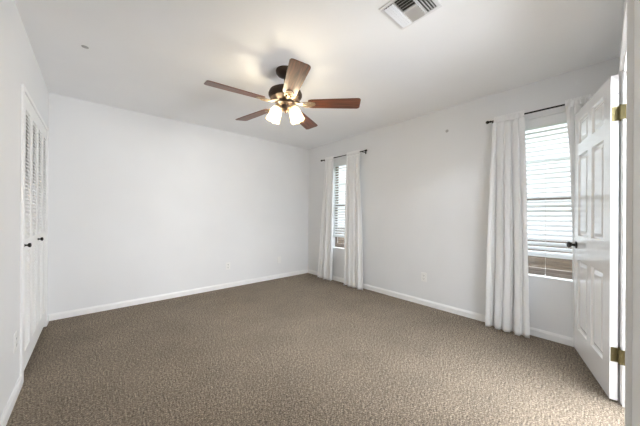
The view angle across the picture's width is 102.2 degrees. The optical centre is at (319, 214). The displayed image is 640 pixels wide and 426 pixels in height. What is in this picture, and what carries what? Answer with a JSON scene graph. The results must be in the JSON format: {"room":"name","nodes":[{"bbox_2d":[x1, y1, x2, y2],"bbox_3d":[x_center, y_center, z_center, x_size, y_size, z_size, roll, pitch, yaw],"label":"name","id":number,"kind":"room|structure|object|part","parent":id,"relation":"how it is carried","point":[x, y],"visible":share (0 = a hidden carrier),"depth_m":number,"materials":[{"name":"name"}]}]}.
{"room":"empty bedroom","nodes":[
{"label":"empty bedroom","id":0,"kind":"room"},
{"bbox_2d":[0,0,48,417],"bbox_3d":[-1.024,-0.071,0.522,0.120,2.440,5.835,0,0,-41],"label":"wall","id":1,"kind":"structure","parent":0,"point":[18,62],"depth_m":1.52,"materials":[{"name":"white paint"}]},
{"bbox_2d":[13,331,16,352],"bbox_3d":[-1.895,0.794,1.607,0.008,0.114,0.070,0,0,-41],"label":"power outlet","id":2,"kind":"object","parent":1,"relation":"attached to","point":[15,334],"visible":1,"depth_m":1.60,"materials":[{"name":"white plastic"}]},
{"bbox_2d":[0,315,48,425],"bbox_3d":[-1.560,1.110,1.226,0.013,0.072,4.050,0,0,-41],"label":"baseboard","id":3,"kind":"structure","parent":1,"relation":"attached to","point":[11,402],"depth_m":1.51,"materials":[{"name":"white wood"}]},
{"bbox_2d":[24,94,37,369],"bbox_3d":[-2.206,0.123,1.977,0.059,1.920,0.566,0,0,-41],"label":"door","id":4,"kind":"structure","parent":1,"relation":"in","point":[31,117],"depth_m":1.95,"materials":[{"name":"white paint"}]},
{"bbox_2d":[20,83,47,384],"bbox_3d":[-2.436,0.133,2.154,0.112,2.017,1.246,0,0,-41],"label":"trim","id":5,"kind":"structure","parent":1,"relation":"attached to","point":[24,91],"depth_m":1.72,"materials":[{"name":"white wood"}]},
{"bbox_2d":[37,117,46,339],"bbox_3d":[-2.582,0.121,2.405,0.059,1.920,0.566,0,0,-41],"label":"door","id":6,"kind":"structure","parent":1,"relation":"in","point":[42,133],"depth_m":2.37,"materials":[{"name":"white paint"}]},
{"bbox_2d":[48,93,308,313],"bbox_3d":[-1.899,-0.075,3.735,4.603,2.440,0.150,0,0,-41],"label":"wall","id":7,"kind":"structure","parent":0,"point":[141,205],"depth_m":3.41,"materials":[{"name":"white paint"}]},
{"bbox_2d":[48,269,307,320],"bbox_3d":[-1.569,1.110,3.921,3.553,0.072,0.013,0,0,-41],"label":"baseboard","id":8,"kind":"structure","parent":7,"relation":"attached to","point":[66,314],"depth_m":3.42,"materials":[{"name":"white wood"}]},
{"bbox_2d":[226,262,229,269],"bbox_3d":[-1.439,0.809,4.037,0.070,0.114,0.008,0,0,-41],"label":"power outlet","id":9,"kind":"object","parent":7,"relation":"attached to","point":[227,263],"visible":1,"depth_m":4.03,"materials":[{"name":"white plastic"}]},
{"bbox_2d":[6,273,624,425],"bbox_3d":[0.017,1.184,1.506,4.553,0.060,5.935,0,0,-41],"label":"floor","id":10,"kind":"structure","parent":0,"point":[307,349],"depth_m":1.93,"materials":[{"name":"beige carpet"}]},
{"bbox_2d":[14,0,624,148],"bbox_3d":[0.029,-1.326,1.506,4.553,0.080,5.935,0,0,-41],"label":"ceiling","id":11,"kind":"structure","parent":0,"point":[151,57],"depth_m":2.05,"materials":[{"name":"white paint"}]},
{"bbox_2d":[204,58,360,128],"bbox_3d":[-0.345,-1.049,2.304,1.276,0.478,1.291,0,0,-41],"label":"ceiling fan","id":12,"kind":"object","parent":11,"relation":"hanging from","point":[286,95],"visible":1,"depth_m":2.25,"materials":[{"name":"brown wood"}]},
{"bbox_3d":[-0.670,-0.989,2.063,0.462,0.006,0.146,0,12,-34],"label":"fan blade","id":13,"kind":"part","parent":12,"relation":"part of","materials":[{"name":"brown wood"}]},
{"bbox_3d":[-0.656,-0.989,2.576,0.462,0.006,0.146,0,12,38],"label":"fan blade","id":14,"kind":"part","parent":12,"relation":"part of","materials":[{"name":"brown wood"}]},
{"bbox_3d":[-0.420,-0.891,2.310,0.138,0.160,0.135,0,0,-41],"label":"lamp shade","id":15,"kind":"part","parent":12,"relation":"part of","materials":[{"name":"beige glass"}]},
{"bbox_3d":[-0.201,-0.889,2.309,0.138,0.160,0.135,0,0,-41],"label":"lamp shade","id":16,"kind":"part","parent":12,"relation":"part of","materials":[{"name":"beige glass"}]},
{"bbox_3d":[-0.188,-0.987,1.891,0.146,0.006,0.462,13,-4,-16],"label":"fan blade","id":17,"kind":"part","parent":12,"relation":"part of","materials":[{"name":"brown wood"}]},
{"bbox_3d":[-0.164,-0.987,2.720,0.146,0.006,0.462,-12,-4,19],"label":"fan blade","id":18,"kind":"part","parent":12,"relation":"part of","materials":[{"name":"brown wood"}]},
{"bbox_3d":[0.126,-0.985,2.297,0.462,0.006,0.146,0,-12,2],"label":"fan blade","id":19,"kind":"part","parent":12,"relation":"part of","materials":[{"name":"brown wood"}]},
{"bbox_2d":[379,0,441,29],"bbox_3d":[0.559,-1.275,1.599,0.270,0.017,0.275,0,0,-41],"label":"ceiling vent","id":20,"kind":"object","parent":11,"relation":"in","point":[403,13],"visible":1,"depth_m":1.61,"materials":[{"name":"white metal"}]},
{"bbox_2d":[308,57,619,337],"bbox_3d":[1.748,-0.057,2.954,0.150,2.440,5.835,0,0,-41],"label":"wall","id":21,"kind":"structure","parent":0,"point":[424,188],"depth_m":3.15,"materials":[{"name":"white paint"}]},
{"bbox_2d":[333,167,344,249],"bbox_3d":[0.462,-0.167,4.402,0.145,1.534,0.610,0,0,-41],"label":"window","id":22,"kind":"structure","parent":21,"relation":"in","point":[337,245],"depth_m":4.63,"materials":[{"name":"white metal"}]},
{"bbox_3d":[0.508,-0.523,4.441,0.020,0.760,0.586,0,0,-41],"label":"sash","id":23,"kind":"part","parent":22,"relation":"part of","materials":[{"name":"white metal"}]},
{"bbox_2d":[333,159,345,237],"bbox_3d":[0.443,-0.177,4.385,0.066,1.509,0.598,0,0,-41],"label":"window blind","id":24,"kind":"object","parent":22,"relation":"attached to","point":[341,162],"visible":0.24,"depth_m":4.49,"materials":[{"name":"white plastic"}]},
{"bbox_3d":[0.488,0.184,4.426,0.020,0.735,0.586,0,0,-41],"label":"sash","id":25,"kind":"part","parent":22,"relation":"part of","materials":[{"name":"white metal"}]},
{"bbox_2d":[421,272,426,281],"bbox_3d":[1.330,0.804,3.306,0.008,0.114,0.070,0,0,-41],"label":"power outlet","id":26,"kind":"object","parent":21,"relation":"attached to","point":[423,275],"visible":1,"depth_m":3.30,"materials":[{"name":"white plastic"}]},
{"bbox_2d":[308,269,573,346],"bbox_3d":[1.084,1.123,3.581,0.013,0.072,3.998,0,0,-41],"label":"baseboard","id":27,"kind":"structure","parent":21,"relation":"attached to","point":[543,334],"depth_m":3.05,"materials":[{"name":"white wood"}]},
{"bbox_2d":[486,104,564,123],"bbox_3d":[2.068,-0.960,2.406,0.098,0.052,0.895,0,0,-41],"label":"curtain rod","id":28,"kind":"object","parent":21,"relation":"attached to","point":[487,122],"visible":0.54,"depth_m":2.39,"materials":[{"name":"black metal"}]},
{"bbox_2d":[485,110,529,337],"bbox_3d":[1.865,0.077,2.562,0.092,2.160,0.362,0,0,-41],"label":"curtain","id":29,"kind":"object","parent":28,"relation":"hanging from","point":[507,282],"visible":1,"depth_m":2.55,"materials":[{"name":"white fabric"}]},
{"bbox_2d":[565,93,594,345],"bbox_3d":[2.228,0.079,2.212,0.094,2.160,0.186,0,0,-41],"label":"curtain","id":30,"kind":"object","parent":28,"relation":"hanging from","point":[573,106],"visible":0.16,"depth_m":2.27,"materials":[{"name":"white fabric"}]},
{"bbox_2d":[526,158,572,282],"bbox_3d":[2.183,-0.158,2.440,0.145,1.534,0.610,0,0,-41],"label":"window","id":31,"kind":"structure","parent":21,"relation":"in","point":[557,275],"depth_m":2.45,"materials":[{"name":"white metal"}]},
{"bbox_2d":[525,112,571,276],"bbox_3d":[2.164,-0.169,2.423,0.066,1.509,0.598,0,0,-41],"label":"window blind","id":32,"kind":"object","parent":31,"relation":"attached to","point":[556,119],"visible":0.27,"depth_m":2.43,"materials":[{"name":"white plastic"}]},
{"bbox_3d":[2.124,-0.136,2.428,0.012,1.443,0.011,0,0,-41],"label":"pull cord","id":33,"kind":"part","parent":32,"relation":"part of","materials":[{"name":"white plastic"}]},
{"bbox_3d":[2.165,0.394,2.426,0.050,0.022,0.598,0,0,-41],"label":"rail","id":34,"kind":"part","parent":32,"relation":"part of","materials":[{"name":"white plastic"}]},
{"bbox_3d":[2.209,0.193,2.464,0.020,0.735,0.586,0,0,-41],"label":"sash","id":35,"kind":"part","parent":31,"relation":"part of","materials":[{"name":"white metal"}]},
{"bbox_3d":[2.160,0.599,2.423,0.095,0.019,0.610,0,0,-41],"label":"sill","id":36,"kind":"part","parent":31,"relation":"part of","materials":[{"name":"white paint"}]},
{"bbox_3d":[2.219,-0.167,2.471,0.050,1.515,0.610,0,0,-41],"label":"frame","id":37,"kind":"part","parent":31,"relation":"part of","materials":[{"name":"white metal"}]},
{"bbox_3d":[0.389,-0.968,4.321,0.099,0.052,1.050,0,0,-41],"label":"curtain rod","id":38,"kind":"object","parent":21,"relation":"attached to","visible":0},
{"bbox_2d":[317,156,334,280],"bbox_3d":[0.105,0.068,4.581,0.094,2.161,0.390,0,0,-41],"label":"curtain","id":39,"kind":"object","parent":38,"relation":"hanging from","point":[325,261],"visible":1,"depth_m":4.53,"materials":[{"name":"white fabric"}]},
{"bbox_2d":[344,149,362,289],"bbox_3d":[0.543,0.070,4.066,0.098,2.160,0.385,0,0,-41],"label":"curtain","id":40,"kind":"object","parent":38,"relation":"hanging from","point":[353,253],"visible":1,"depth_m":4.07,"materials":[{"name":"white fabric"}]},
{"bbox_2d":[620,0,639,425],"bbox_3d":[1.133,-0.060,0.848,3.555,2.440,0.115,0,0,-42],"label":"wall","id":41,"kind":"structure","parent":0,"point":[636,96],"depth_m":0.90,"materials":[{"name":"white paint"}]},
{"bbox_2d":[566,75,625,400],"bbox_3d":[2.016,0.144,1.901,0.155,2.010,0.796,0,0,32],"label":"door","id":42,"kind":"structure","parent":41,"relation":"in","point":[596,201],"depth_m":1.78,"materials":[{"name":"white paint"}]},
{"bbox_3d":[2.154,0.260,2.209,0.060,0.062,0.062,0,0,32],"label":"knob","id":43,"kind":"part","parent":42,"relation":"part of","materials":[{"name":"brown metal"}]},
{"bbox_3d":[2.109,0.670,2.052,0.035,0.580,0.225,0,0,32],"label":"panel","id":44,"kind":"part","parent":42,"relation":"part of","materials":[{"name":"white paint"}]},
{"bbox_3d":[2.116,-0.683,2.052,0.035,0.195,0.225,0,0,32],"label":"panel","id":45,"kind":"part","parent":42,"relation":"part of","materials":[{"name":"white paint"}]},
{"bbox_3d":[2.113,-0.155,2.052,0.035,0.670,0.225,0,0,32],"label":"panel","id":46,"kind":"part","parent":42,"relation":"part of","materials":[{"name":"white paint"}]},
{"bbox_3d":[1.941,0.669,1.788,0.035,0.580,0.226,0,0,32],"label":"panel","id":47,"kind":"part","parent":42,"relation":"part of","materials":[{"name":"white paint"}]},
{"bbox_3d":[1.945,-0.156,1.788,0.035,0.670,0.226,0,0,32],"label":"panel","id":48,"kind":"part","parent":42,"relation":"part of","materials":[{"name":"white paint"}]},
{"bbox_3d":[1.948,-0.684,1.788,0.035,0.195,0.226,0,0,32],"label":"panel","id":49,"kind":"part","parent":42,"relation":"part of","materials":[{"name":"white paint"}]},
{"bbox_2d":[618,0,633,425],"bbox_3d":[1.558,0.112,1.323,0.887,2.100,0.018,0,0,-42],"label":"trim","id":50,"kind":"structure","parent":41,"relation":"attached to","point":[627,41],"depth_m":1.03,"materials":[{"name":"white wood"}]},
{"label":"outside","id":51,"kind":"structure","parent":0,"visible":0},
{"bbox_3d":[6.392,1.386,8.274,13.840,0.100,20.000,0,0,-41],"label":"lawn","id":52,"kind":"structure","parent":51,"visible":0},
{"bbox_2d":[338,228,571,278],"bbox_3d":[1.816,0.803,4.257,0.102,1.020,7.200,0,0,-41],"label":"fence","id":53,"kind":"object","parent":52,"relation":"on","point":[533,261],"visible":0.02,"depth_m":3.11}
]}

